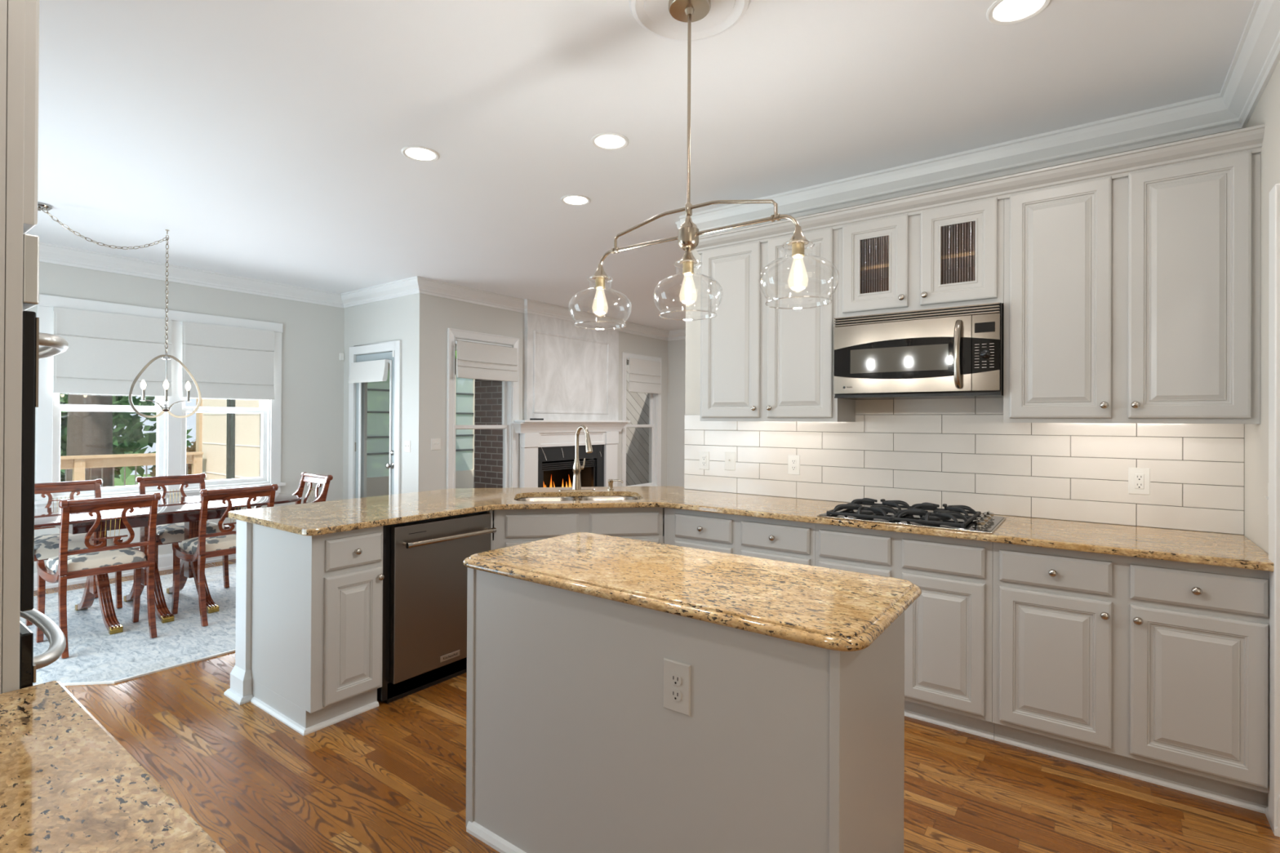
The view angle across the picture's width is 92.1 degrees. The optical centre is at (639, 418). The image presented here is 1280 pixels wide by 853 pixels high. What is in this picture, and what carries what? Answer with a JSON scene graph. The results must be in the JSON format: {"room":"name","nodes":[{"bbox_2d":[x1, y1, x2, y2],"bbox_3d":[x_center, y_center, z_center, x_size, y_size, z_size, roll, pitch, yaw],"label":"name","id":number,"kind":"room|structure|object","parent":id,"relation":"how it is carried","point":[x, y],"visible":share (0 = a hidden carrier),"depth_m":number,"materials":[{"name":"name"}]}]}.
{"room":"kitchen","nodes":[
{"label":"kitchen","id":0,"kind":"room"},
{"bbox_2d":[24,261,344,573],"bbox_3d":[-4.593,-0.012,5.448,0.140,2.788,4.240,0,0,36],"label":"wall","id":1,"kind":"structure","parent":0,"point":[312,433],"depth_m":6.53,"materials":[{"name":"beige paint"}]},
{"bbox_2d":[52,392,166,497],"bbox_3d":[-4.628,-0.124,5.400,0.139,1.550,0.770,0,0,36],"label":"window","id":2,"kind":"structure","parent":1,"relation":"in","point":[161,455],"depth_m":5.38,"materials":[{"name":"white paint"}]},
{"bbox_2d":[53,306,172,396],"bbox_3d":[-4.525,-0.554,5.330,0.052,0.702,0.793,0,0,36],"label":"roman shade","id":3,"kind":"object","parent":1,"relation":"attached to","point":[105,353],"visible":0.93,"depth_m":5.29,"materials":[{"name":"white fabric"}]},
{"bbox_2d":[33,553,235,591],"bbox_3d":[-4.576,1.312,5.339,0.022,0.140,4.100,0,0,36],"label":"baseboard","id":4,"kind":"structure","parent":1,"relation":"attached to","point":[165,562],"depth_m":5.46,"materials":[{"name":"white paint"}]},
{"bbox_2d":[35,293,283,500],"bbox_3d":[-4.300,-0.167,5.705,0.026,1.662,1.870,0,0,36],"label":"trim","id":5,"kind":"structure","parent":1,"relation":"attached to","point":[44,412],"depth_m":5.67,"materials":[{"name":"white paint"}]},
{"bbox_2d":[34,482,285,508],"bbox_3d":[-4.291,0.724,5.692,0.060,0.120,1.920,0,0,36],"label":"trim","id":6,"kind":"structure","parent":1,"relation":"attached to","point":[191,492],"depth_m":5.66,"materials":[{"name":"white paint"}]},
{"bbox_2d":[181,396,270,488],"bbox_3d":[-4.106,-0.118,6.108,0.139,1.550,0.770,0,0,36],"label":"window","id":7,"kind":"structure","parent":1,"relation":"in","point":[264,405],"depth_m":6.21,"materials":[{"name":"white paint"}]},
{"bbox_2d":[181,321,274,399],"bbox_3d":[-4.004,-0.545,6.036,0.052,0.708,0.793,0,0,36],"label":"roman shade","id":8,"kind":"object","parent":1,"relation":"attached to","point":[225,362],"visible":0.95,"depth_m":6.01,"materials":[{"name":"white fabric"}]},
{"bbox_2d":[338,352,344,360],"bbox_3d":[-3.367,-0.699,6.968,0.023,0.085,0.050,0,0,36],"label":"sensor","id":9,"kind":"object","parent":1,"relation":"attached to","point":[341,355],"visible":1,"depth_m":6.96,"materials":[{"name":"white plastic"}]},
{"bbox_2d":[39,241,685,340],"bbox_3d":[0.291,-1.306,6.974,12.740,0.141,5.433,0,0,-6],"label":"trim","id":10,"kind":"structure","parent":1,"relation":"attached to","point":[48,252],"depth_m":6.34,"materials":[{"name":"white paint"}]},
{"bbox_2d":[195,397,261,480],"bbox_3d":[-5.186,-0.041,8.470,4.400,2.940,0.120,0,0,36],"label":"wall","id":11,"kind":"structure","parent":0,"point":[229,443],"depth_m":9.02,"materials":[{"name":"brown wood"}]},
{"bbox_2d":[342,293,431,499],"bbox_3d":[-2.740,0.001,6.629,1.442,2.788,0.140,0,0,36],"label":"wall","id":12,"kind":"structure","parent":0,"point":[407,319],"depth_m":6.27,"materials":[{"name":"beige paint"}]},
{"bbox_2d":[348,359,389,383],"bbox_3d":[-2.906,-0.503,6.619,0.675,0.230,0.086,0,0,36],"label":"roman shade","id":13,"kind":"object","parent":12,"relation":"attached to","point":[376,371],"visible":1,"depth_m":6.57,"materials":[{"name":"white fabric"}]},
{"bbox_2d":[347,340,401,498],"bbox_3d":[-2.852,0.295,6.612,0.984,2.199,0.116,0,0,36],"label":"door","id":14,"kind":"structure","parent":12,"relation":"in","point":[394,465],"depth_m":6.65,"materials":[{"name":"white paint"}]},
{"bbox_2d":[404,440,410,452],"bbox_3d":[-2.355,0.281,6.244,0.090,0.118,0.020,0,0,36],"label":"light switch","id":15,"kind":"object","parent":12,"relation":"attached to","point":[407,443],"visible":1,"depth_m":6.24,"materials":[{"name":"white plastic"}]},
{"bbox_2d":[366,358,475,497],"bbox_3d":[-4.478,0.118,11.487,0.080,2.670,5.620,0,0,36],"label":"wall","id":16,"kind":"structure","parent":0,"point":[378,393],"depth_m":11.28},
{"bbox_2d":[430,295,667,490],"bbox_3d":[-0.901,0.015,8.027,0.140,2.788,4.294,0,0,36],"label":"wall","id":17,"kind":"structure","parent":0,"point":[446,313],"depth_m":6.73,"materials":[{"name":"beige paint"}]},
{"bbox_2d":[431,438,440,449],"bbox_3d":[-2.076,0.260,6.299,0.020,0.118,0.115,0,0,36],"label":"light switch","id":18,"kind":"object","parent":17,"relation":"attached to","point":[435,442],"visible":1,"depth_m":6.30,"materials":[{"name":"white plastic"}]},
{"bbox_2d":[446,328,519,488],"bbox_3d":[-1.761,0.066,6.839,0.163,2.010,0.980,0,0,36],"label":"window","id":19,"kind":"structure","parent":17,"relation":"in","point":[510,389],"depth_m":6.95,"materials":[{"name":"white paint"}]},
{"bbox_2d":[455,340,518,382],"bbox_3d":[-1.666,-0.619,6.779,0.052,0.390,0.830,0,0,36],"label":"roman shade","id":20,"kind":"object","parent":19,"relation":"attached to","point":[477,361],"visible":1,"depth_m":6.74,"materials":[{"name":"white fabric"}]},
{"bbox_2d":[621,351,661,486],"bbox_3d":[-0.020,0.093,9.201,0.163,2.070,0.970,0,0,36],"label":"window","id":21,"kind":"structure","parent":17,"relation":"in","point":[655,399],"depth_m":9.47,"materials":[{"name":"white paint"}]},
{"bbox_2d":[627,357,661,393],"bbox_3d":[0.076,-0.624,9.142,0.052,0.492,0.790,0,0,36],"label":"roman shade","id":22,"kind":"object","parent":21,"relation":"attached to","point":[644,375],"visible":1,"depth_m":9.11,"materials":[{"name":"white fabric"}]},
{"bbox_2d":[524,312,618,420],"bbox_3d":[-0.832,-0.672,7.957,0.050,1.413,1.725,0,0,36],"label":"wall","id":23,"kind":"structure","parent":0,"point":[571,374],"depth_m":7.82,"materials":[{"name":"paint"}]},
{"bbox_2d":[533,329,608,414],"bbox_3d":[-0.844,-0.556,7.887,0.016,0.990,1.410,0,0,36],"label":"trim","id":24,"kind":"structure","parent":23,"relation":"attached to","point":[535,331],"depth_m":7.77,"materials":[{"name":"paint"}]},
{"bbox_2d":[626,364,648,485],"bbox_3d":[-0.584,-0.055,10.805,2.637,3.050,0.100,0,0,36],"label":"wall","id":25,"kind":"structure","parent":0,"point":[637,403],"depth_m":10.34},
{"bbox_2d":[26,0,1254,330],"bbox_3d":[-0.091,-1.490,3.494,9.700,0.200,10.900,0,0,36],"label":"ceiling","id":26,"kind":"structure","parent":0,"point":[267,138],"depth_m":2.81,"materials":[{"name":"paint"}]},
{"bbox_2d":[37,201,201,417],"bbox_3d":[-3.676,-0.706,4.367,0.176,1.400,0.966,0,0,45],"label":"dining chandelier","id":27,"kind":"object","parent":26,"relation":"hanging from","point":[41,206],"visible":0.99,"depth_m":4.55,"materials":[{"name":"silver metal"}]},
{"bbox_2d":[401,145,439,161],"bbox_3d":[-1.156,-1.393,3.254,0.190,0.007,0.190,0,0,36],"label":"recessed light","id":28,"kind":"object","parent":26,"relation":"in","point":[424,153],"visible":1,"depth_m":3.25,"materials":[{"name":"white paint"}]},
{"bbox_2d":[560,194,591,205],"bbox_3d":[-0.409,-1.387,3.925,0.190,0.007,0.190,0,0,36],"label":"recessed light","id":29,"kind":"object","parent":26,"relation":"in","point":[574,199],"visible":1,"depth_m":3.92,"materials":[{"name":"white paint"}]},
{"bbox_2d":[591,132,628,150],"bbox_3d":[-0.151,-1.388,3.098,0.190,0.007,0.190,0,0,36],"label":"recessed light","id":30,"kind":"object","parent":26,"relation":"in","point":[616,141],"visible":1,"depth_m":3.09,"materials":[{"name":"white paint"}]},
{"bbox_2d":[568,0,839,329],"bbox_3d":[0.162,-0.867,2.045,0.993,1.054,0.404,0,0,36],"label":"pendant","id":31,"kind":"object","parent":26,"relation":"hanging from","point":[683,20],"visible":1,"depth_m":2.05,"materials":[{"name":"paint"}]},
{"bbox_2d":[595,277,604,289],"bbox_3d":[-0.146,-0.497,2.269,0.036,0.040,0.036,0,0,36],"label":"socket","id":32,"kind":"object","parent":31,"relation":"attached to","point":[599,282],"depth_m":2.25,"materials":[{"name":"gold metal"}]},
{"bbox_2d":[682,262,693,275],"bbox_3d":[0.160,-0.496,2.044,0.036,0.040,0.036,0,0,36],"label":"socket","id":33,"kind":"object","parent":31,"relation":"attached to","point":[688,267],"depth_m":2.03,"materials":[{"name":"gold metal"}]},
{"bbox_2d":[791,242,804,258],"bbox_3d":[0.466,-0.495,1.818,0.036,0.040,0.036,0,0,36],"label":"socket","id":34,"kind":"object","parent":31,"relation":"attached to","point":[797,248],"depth_m":1.80,"materials":[{"name":"gold metal"}]},
{"bbox_2d":[986,0,1051,25],"bbox_3d":[1.274,-1.385,2.077,0.190,0.007,0.190,0,0,36],"label":"recessed light","id":35,"kind":"object","parent":26,"relation":"in","point":[1005,11],"visible":1,"depth_m":2.10,"materials":[{"name":"white paint"}]},
{"bbox_2d":[33,559,1279,852],"bbox_3d":[-0.106,1.458,3.484,9.700,0.120,10.900,0,0,36],"label":"floor","id":36,"kind":"structure","parent":0,"point":[390,777],"depth_m":2.36,"materials":[{"name":"brown wood"}]},
{"bbox_2d":[0,0,39,693],"bbox_3d":[-1.601,0.131,1.049,0.798,2.501,0.706,0,0,36],"label":"tall cabinet","id":37,"kind":"object","parent":36,"relation":"on","point":[19,19],"visible":1,"depth_m":1.07,"materials":[{"name":"grey paint"}]},
{"bbox_2d":[19,233,68,688],"bbox_3d":[-1.368,0.360,1.344,0.765,1.378,0.130,0,0,36],"label":"wall oven","id":38,"kind":"object","parent":37,"relation":"in","point":[53,344],"visible":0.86,"depth_m":1.09,"materials":[{"name":"black metal"}]},
{"bbox_2d":[20,563,235,685],"bbox_3d":[-3.358,1.380,4.466,2.460,0.010,2.620,0,0,36],"label":"area rug","id":39,"kind":"object","parent":36,"relation":"on","point":[96,656],"visible":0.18,"depth_m":3.89,"materials":[{"name":"white fabric"}]},
{"bbox_2d":[25,479,122,626],"bbox_3d":[-4.101,0.917,4.426,0.511,0.909,0.501,0,0,36],"label":"dining chair","id":40,"kind":"object","parent":39,"relation":"on","point":[46,546],"visible":0.3,"depth_m":4.46,"materials":[{"name":"brown wood"}]},
{"bbox_2d":[34,533,115,559],"bbox_3d":[-4.072,0.886,4.405,0.393,0.124,0.434,0,0,36],"label":"seat cushion","id":41,"kind":"object","parent":40,"relation":"on","point":[46,546],"depth_m":4.26,"materials":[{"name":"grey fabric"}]},
{"bbox_2d":[35,493,161,658],"bbox_3d":[-3.352,0.919,3.840,0.511,0.909,0.501,0,0,36],"label":"dining chair","id":42,"kind":"object","parent":39,"relation":"on","point":[98,559],"visible":0.98,"depth_m":3.75,"materials":[{"name":"brown wood"}]},
{"bbox_2d":[45,547,146,578],"bbox_3d":[-3.381,0.887,3.861,0.393,0.124,0.434,0,0,36],"label":"seat cushion","id":43,"kind":"object","parent":42,"relation":"on","point":[82,562],"depth_m":3.75,"materials":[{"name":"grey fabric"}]},
{"bbox_2d":[34,492,302,635],"bbox_3d":[-3.528,1.000,4.420,0.880,0.748,1.920,0,0,36],"label":"dining table","id":44,"kind":"object","parent":39,"relation":"on","point":[186,509],"visible":0.64,"depth_m":4.26,"materials":[{"name":"brown wood"}]},
{"bbox_2d":[135,473,229,587],"bbox_3d":[-3.693,0.921,4.979,0.511,0.909,0.501,0,0,36],"label":"dining chair","id":45,"kind":"object","parent":39,"relation":"on","point":[166,534],"visible":0.41,"depth_m":4.99,"materials":[{"name":"brown wood"}]},
{"bbox_2d":[156,520,222,543],"bbox_3d":[-3.664,0.890,4.958,0.393,0.124,0.434,0,0,36],"label":"seat cushion","id":46,"kind":"object","parent":45,"relation":"on","point":[172,533],"depth_m":4.77,"materials":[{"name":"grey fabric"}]},
{"bbox_2d":[171,484,278,626],"bbox_3d":[-2.943,0.923,4.395,0.511,0.909,0.501,0,0,36],"label":"dining chair","id":47,"kind":"object","parent":39,"relation":"on","point":[202,547],"visible":0.64,"depth_m":4.22,"materials":[{"name":"brown wood"}]},
{"bbox_2d":[179,533,235,558],"bbox_3d":[-2.971,0.891,4.416,0.393,0.124,0.434,0,0,36],"label":"seat cushion","id":48,"kind":"object","parent":47,"relation":"on","point":[222,545],"depth_m":4.24,"materials":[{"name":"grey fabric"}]},
{"bbox_2d":[253,471,333,508],"bbox_3d":[-2.927,0.925,5.133,0.535,0.909,0.511,0,0,36],"label":"dining chair","id":49,"kind":"object","parent":39,"relation":"on","point":[311,478],"visible":0.27,"depth_m":5.29,"materials":[{"name":"brown wood"}]},
{"bbox_2d":[223,520,253,705],"bbox_3d":[-1.971,0.945,3.100,0.192,0.884,0.135,0,0,36],"label":"post","id":50,"kind":"object","parent":36,"relation":"on","point":[240,691],"visible":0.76,"depth_m":3.05,"materials":[{"name":"white paint"}]},
{"bbox_2d":[250,523,384,735],"bbox_3d":[-1.565,0.947,2.993,0.656,0.884,0.353,0,0,36],"label":"base cabinet","id":51,"kind":"object","parent":36,"relation":"on","point":[317,601],"visible":0.91,"depth_m":2.83,"materials":[{"name":"grey paint"}]},
{"bbox_2d":[377,511,496,703],"bbox_3d":[-1.243,0.957,3.380,0.672,0.870,0.633,0,0,36],"label":"dishwasher","id":52,"kind":"object","parent":36,"relation":"on","point":[424,633],"visible":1,"depth_m":3.14,"materials":[{"name":"grey metal"}]},
{"bbox_2d":[486,510,492,550],"bbox_3d":[-0.864,0.952,3.514,0.043,0.884,0.020,0,0,36],"label":"strip","id":53,"kind":"object","parent":36,"relation":"on","point":[489,511],"visible":0.02,"depth_m":3.51,"materials":[{"name":"grey paint"}]},
{"bbox_2d":[510,420,630,487],"bbox_3d":[-0.814,0.715,7.867,0.191,1.388,2.033,0,0,36],"label":"fireplace mantel","id":54,"kind":"object","parent":36,"relation":"on","point":[540,441],"visible":0.77,"depth_m":7.68,"materials":[{"name":"white paint"}]},
{"bbox_2d":[529,418,543,420],"bbox_3d":[-1.217,0.007,7.283,0.070,0.020,0.160,0,0,36],"label":"remote control","id":55,"kind":"object","parent":54,"relation":"on","point":[530,419],"visible":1,"depth_m":7.24,"materials":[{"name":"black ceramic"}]},
{"bbox_2d":[542,459,595,487],"bbox_3d":[-1.104,0.968,8.005,0.522,0.841,1.012,0,0,36],"label":"fireplace insert","id":56,"kind":"object","parent":54,"relation":"in","point":[559,473],"visible":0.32,"depth_m":8.27,"materials":[{"name":"metal"}]},
{"bbox_2d":[514,420,630,422],"bbox_3d":[-0.796,0.034,7.888,0.191,0.026,1.985,0,0,36],"label":"shelf","id":57,"kind":"object","parent":54,"relation":"attached to","point":[522,421],"depth_m":7.70,"materials":[{"name":"white paint"}]},
{"bbox_2d":[492,506,664,550],"bbox_3d":[-0.358,0.956,3.938,1.917,0.884,0.792,0,0,-11],"label":"base cabinet","id":58,"kind":"object","parent":36,"relation":"on","point":[513,526],"visible":0.07,"depth_m":3.58,"materials":[{"name":"grey paint"}]},
{"bbox_2d":[227,485,1273,571],"bbox_3d":[0.264,0.499,2.933,4.076,0.030,2.480,0,0,36],"label":"countertop","id":59,"kind":"structure","parent":58,"relation":"on","point":[317,518],"depth_m":3.03,"materials":[{"name":"beige stone"}]},
{"bbox_2d":[558,425,595,490],"bbox_3d":[-0.387,0.263,4.157,0.299,0.442,0.198,0,0,36],"label":"kitchen faucet","id":60,"kind":"object","parent":59,"relation":"on","point":[576,486],"visible":1,"depth_m":4.17,"materials":[{"name":"silver metal"}]},
{"bbox_2d":[515,495,639,501],"bbox_3d":[-0.386,0.604,3.864,0.820,0.180,0.481,0,0,-9],"label":"sink","id":61,"kind":"object","parent":59,"relation":"in","point":[557,498],"visible":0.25,"depth_m":4.06,"materials":[{"name":"metal"}]},
{"bbox_2d":[607,479,622,489],"bbox_3d":[-0.170,0.449,4.195,0.118,0.074,0.045,0,0,36],"label":"soap dispenser","id":62,"kind":"object","parent":59,"relation":"on","point":[610,481],"visible":1,"depth_m":4.20,"materials":[{"name":"silver metal"}]},
{"bbox_2d":[817,497,1006,533],"bbox_3d":[1.340,0.460,3.051,0.762,0.059,0.517,0,0,36],"label":"gas cooktop","id":63,"kind":"object","parent":59,"relation":"in","point":[949,517],"visible":1,"depth_m":2.95,"materials":[{"name":"metal"}]},
{"bbox_2d":[492,496,664,520],"bbox_3d":[-0.424,0.957,4.357,1.331,0.884,0.028,0,0,-12],"label":"panel","id":64,"kind":"object","parent":36,"relation":"on","point":[573,496],"visible":0.02,"depth_m":4.34,"materials":[{"name":"grey paint"}]},
{"bbox_2d":[466,567,904,852],"bbox_3d":[0.091,0.949,1.953,1.273,0.889,0.594,0,0,36],"label":"base cabinet","id":65,"kind":"object","parent":36,"relation":"on","point":[573,745],"visible":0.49,"depth_m":1.66,"materials":[{"name":"grey paint"}]},
{"bbox_2d":[663,657,691,716],"bbox_3d":[0.094,0.695,1.600,0.083,0.130,0.009,0,0,36],"label":"wall outlet","id":66,"kind":"object","parent":65,"relation":"attached to","point":[677,675],"visible":1,"depth_m":1.59,"materials":[{"name":"grey plastic"}]},
{"bbox_2d":[670,688,681,701],"bbox_3d":[0.092,0.715,1.597,0.034,0.028,0.003,0,0,36],"label":"receptacle","id":67,"kind":"object","parent":66,"relation":"attached to","point":[675,694],"depth_m":1.60,"materials":[{"name":"grey plastic"}]},
{"bbox_2d":[670,673,681,685],"bbox_3d":[0.093,0.675,1.598,0.034,0.028,0.003,0,0,36],"label":"receptacle","id":68,"kind":"object","parent":66,"relation":"attached to","point":[675,678],"depth_m":1.60,"materials":[{"name":"grey plastic"}]},
{"bbox_2d":[462,532,921,651],"bbox_3d":[0.104,0.487,1.955,1.360,0.034,0.640,0,0,36],"label":"countertop","id":69,"kind":"structure","parent":65,"relation":"on","point":[818,606],"depth_m":1.75,"materials":[{"name":"beige stone"}]},
{"bbox_2d":[664,507,815,565],"bbox_3d":[0.675,0.960,3.607,0.919,0.884,0.652,0,0,36],"label":"base cabinet","id":70,"kind":"object","parent":36,"relation":"on","point":[784,540],"visible":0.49,"depth_m":3.34,"materials":[{"name":"grey paint"}]},
{"bbox_2d":[815,523,994,739],"bbox_3d":[1.369,0.962,3.115,0.781,0.884,0.620,0,0,36],"label":"base cabinet","id":71,"kind":"object","parent":36,"relation":"on","point":[948,628],"visible":0.56,"depth_m":2.76,"materials":[{"name":"grey paint"}]},
{"bbox_2d":[992,542,1269,813],"bbox_3d":[2.022,0.963,2.614,0.863,0.884,0.652,0,0,36],"label":"base cabinet","id":72,"kind":"object","parent":36,"relation":"on","point":[1154,671],"visible":0.99,"depth_m":2.36,"materials":[{"name":"grey paint"}]},
{"bbox_3d":[-0.873,0.942,0.513,1.011,0.884,0.710,0,0,36],"label":"base cabinet","id":73,"kind":"object","parent":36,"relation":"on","visible":0},
{"bbox_2d":[0,680,226,852],"bbox_3d":[-0.849,0.485,0.511,1.051,0.030,0.737,0,0,36],"label":"countertop","id":74,"kind":"structure","parent":73,"relation":"on","point":[68,785],"depth_m":0.78,"materials":[{"name":"beige stone"}]},
{"bbox_2d":[666,339,685,486],"bbox_3d":[3.692,0.036,7.383,8.218,2.788,0.120,0,0,36],"label":"wall","id":75,"kind":"structure","parent":0,"point":[676,348],"depth_m":9.62,"materials":[{"name":"beige paint"}]},
{"bbox_2d":[684,248,1244,535],"bbox_3d":[2.316,0.014,2.885,4.896,2.788,0.127,0,0,36],"label":"wall","id":76,"kind":"structure","parent":0,"point":[950,451],"depth_m":3.20,"materials":[{"name":"white tile"}]},
{"bbox_2d":[675,221,680,228],"bbox_3d":[2.316,-1.310,2.955,4.984,0.141,0.205,0,0,36],"label":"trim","id":77,"kind":"structure","parent":76,"relation":"attached to","point":[678,224],"depth_m":4.33,"materials":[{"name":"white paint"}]},
{"bbox_2d":[699,451,709,470],"bbox_3d":[0.436,0.285,4.189,0.079,0.122,0.009,0,0,36],"label":"wall outlet","id":78,"kind":"object","parent":76,"relation":"attached to","point":[704,455],"visible":1,"depth_m":4.18,"materials":[{"name":"white plastic"}]},
{"bbox_2d":[702,455,706,466],"bbox_3d":[0.434,0.285,4.187,0.034,0.068,0.004,0,0,36],"label":"receptacle","id":79,"kind":"object","parent":78,"relation":"attached to","point":[704,457],"depth_m":4.18,"materials":[{"name":"white plastic"}]},
{"bbox_2d":[724,451,735,471],"bbox_3d":[0.590,0.280,4.068,0.079,0.122,0.020,0,0,36],"label":"light switch","id":80,"kind":"object","parent":76,"relation":"attached to","point":[730,457],"visible":1,"depth_m":4.07,"materials":[{"name":"white plastic"}]},
{"bbox_2d":[700,227,855,422],"bbox_3d":[0.803,-0.516,3.706,0.862,1.066,0.371,0,0,36],"label":"upper cabinet","id":81,"kind":"object","parent":76,"relation":"attached to","point":[759,362],"visible":0.97,"depth_m":3.56,"materials":[{"name":"grey paint"}]},
{"bbox_2d":[695,124,1265,254],"bbox_3d":[1.429,-1.067,3.237,2.568,0.082,0.392,0,0,36],"label":"trim","id":82,"kind":"structure","parent":81,"relation":"attached to","point":[1248,139],"depth_m":2.82,"materials":[{"name":"grey paint"}]},
{"bbox_2d":[787,454,799,475],"bbox_3d":[0.950,0.285,3.810,0.079,0.122,0.009,0,0,36],"label":"wall outlet","id":83,"kind":"object","parent":76,"relation":"attached to","point":[793,461],"visible":1,"depth_m":3.81,"materials":[{"name":"white plastic"}]},
{"bbox_2d":[791,466,796,470],"bbox_3d":[0.948,0.305,3.808,0.034,0.028,0.003,0,0,36],"label":"receptacle","id":84,"kind":"object","parent":83,"relation":"attached to","point":[793,468],"depth_m":3.81,"materials":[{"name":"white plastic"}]},
{"bbox_2d":[791,459,796,463],"bbox_3d":[0.948,0.265,3.808,0.034,0.028,0.003,0,0,36],"label":"receptacle","id":85,"kind":"object","parent":83,"relation":"attached to","point":[793,461],"depth_m":3.81,"materials":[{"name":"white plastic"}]},
{"bbox_2d":[838,197,1004,317],"bbox_3d":[1.463,-0.794,3.218,0.776,0.507,0.364,0,0,36],"label":"upper cabinet","id":86,"kind":"object","parent":76,"relation":"attached to","point":[950,255],"visible":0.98,"depth_m":3.12,"materials":[{"name":"grey paint"}]},
{"bbox_2d":[860,251,974,280],"bbox_3d":[1.489,-0.804,3.254,0.741,0.018,0.250,0,0,36],"label":"shelf","id":87,"kind":"object","parent":86,"relation":"attached to","point":[970,251],"depth_m":3.26,"materials":[{"name":"brown wood"}]},
{"bbox_2d":[833,302,1004,399],"bbox_3d":[1.429,-0.321,3.173,0.769,0.426,0.465,0,0,36],"label":"microwave","id":88,"kind":"object","parent":86,"relation":"attached to","point":[957,352],"visible":1,"depth_m":3.01,"materials":[{"name":"silver metal"}]},
{"bbox_2d":[679,0,1279,237],"bbox_3d":[1.022,-1.316,2.886,2.806,0.141,1.443,0,0,36],"label":"trim","id":89,"kind":"structure","parent":76,"relation":"attached to","point":[1256,56],"depth_m":2.97,"materials":[{"name":"white paint"}]},
{"bbox_2d":[1003,151,1260,423],"bbox_3d":[2.121,-0.513,2.735,0.855,1.066,0.371,0,0,36],"label":"upper cabinet","id":90,"kind":"object","parent":76,"relation":"attached to","point":[1135,298],"visible":1,"depth_m":2.58,"materials":[{"name":"grey paint"}]},
{"bbox_2d":[1128,467,1150,495],"bbox_3d":[2.285,0.286,2.826,0.078,0.122,0.009,0,0,36],"label":"wall outlet","id":91,"kind":"object","parent":76,"relation":"attached to","point":[1139,478],"visible":1,"depth_m":2.82,"materials":[{"name":"white plastic"}]},
{"bbox_2d":[1134,473,1143,488],"bbox_3d":[2.283,0.286,2.824,0.034,0.068,0.004,0,0,36],"label":"receptacle","id":92,"kind":"object","parent":91,"relation":"attached to","point":[1139,477],"depth_m":2.82,"materials":[{"name":"white plastic"}]},
{"bbox_2d":[1244,59,1279,553],"bbox_3d":[1.403,0.003,0.949,0.110,2.788,4.093,0,0,36],"label":"wall","id":93,"kind":"structure","parent":0,"point":[1265,112],"depth_m":2.33,"materials":[{"name":"grey paint"}]},
{"bbox_2d":[1264,483,1268,514],"bbox_3d":[2.252,0.290,2.212,0.020,0.120,0.080,0,0,36],"label":"light switch","id":94,"kind":"object","parent":93,"relation":"attached to","point":[1266,497],"visible":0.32,"depth_m":2.24,"materials":[{"name":"white plastic"}]},
{"bbox_2d":[1265,795,1279,836],"bbox_3d":[2.188,1.335,2.130,0.022,0.140,0.140,0,0,36],"label":"baseboard","id":95,"kind":"structure","parent":93,"relation":"attached to","point":[1276,831],"depth_m":2.08,"materials":[{"name":"white paint"}]},
{"bbox_2d":[1267,183,1279,831],"bbox_3d":[2.235,0.305,2.081,0.152,2.200,0.095,0,0,36],"label":"trim","id":96,"kind":"structure","parent":93,"relation":"attached to","point":[1273,794],"depth_m":2.09,"materials":[{"name":"white paint"}]},
{"bbox_3d":[-2.918,1.492,10.340,5.837,0.070,5.600,0,0,36],"label":"floor","id":97,"kind":"structure","parent":0,"visible":0},
{"bbox_2d":[474,378,583,488],"bbox_3d":[-1.263,-0.267,8.282,0.737,3.450,1.770,0,0,36],"label":"chimney","id":98,"kind":"object","parent":97,"relation":"on","point":[488,443],"visible":0.1,"depth_m":7.63,"materials":[{"name":"brown brick"}]},
{"label":"outside","id":99,"kind":"structure","parent":0,"visible":0},
{"bbox_3d":[-6.880,1.442,6.092,4.300,0.060,5.660,0,0,36],"label":"deck","id":100,"kind":"object","parent":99,"visible":0},
{"bbox_2d":[60,451,203,487],"bbox_3d":[-8.451,0.953,7.254,0.150,0.912,5.660,0,0,36],"label":"deck railing","id":101,"kind":"object","parent":100,"relation":"on","point":[78,464],"visible":0.23,"depth_m":8.67,"materials":[{"name":"brown wood"}]},
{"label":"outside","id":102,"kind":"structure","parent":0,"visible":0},
{"bbox_2d":[114,474,150,486],"bbox_3d":[-26.988,4.418,19.862,53.000,0.200,80.000,0,0,36],"label":"ground","id":103,"kind":"structure","parent":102,"point":[130,481],"depth_m":43.00,"materials":[{"name":"green plant"}]},
{"bbox_2d":[66,393,112,487],"bbox_3d":[-10.949,-1.659,12.274,7.092,12.072,7.003,0,0,36],"label":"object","id":104,"kind":"object","parent":103,"relation":"on","point":[88,433],"visible":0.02,"depth_m":11.95,"materials":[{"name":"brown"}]},
{"bbox_2d":[59,393,195,482],"bbox_3d":[-20.407,-1.828,21.640,8.832,12.377,8.720,0,0,-5],"label":"tree","id":105,"kind":"object","parent":103,"relation":"on","point":[131,441],"visible":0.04,"depth_m":21.61,"materials":[{"name":"green plant"}]},
{"bbox_2d":[147,440,195,476],"bbox_3d":[-12.141,2.443,17.143,2.253,3.890,2.283,0,0,36],"label":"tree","id":106,"kind":"object","parent":103,"relation":"on","point":[193,448],"visible":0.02,"depth_m":16.64,"materials":[{"name":"green plant"}]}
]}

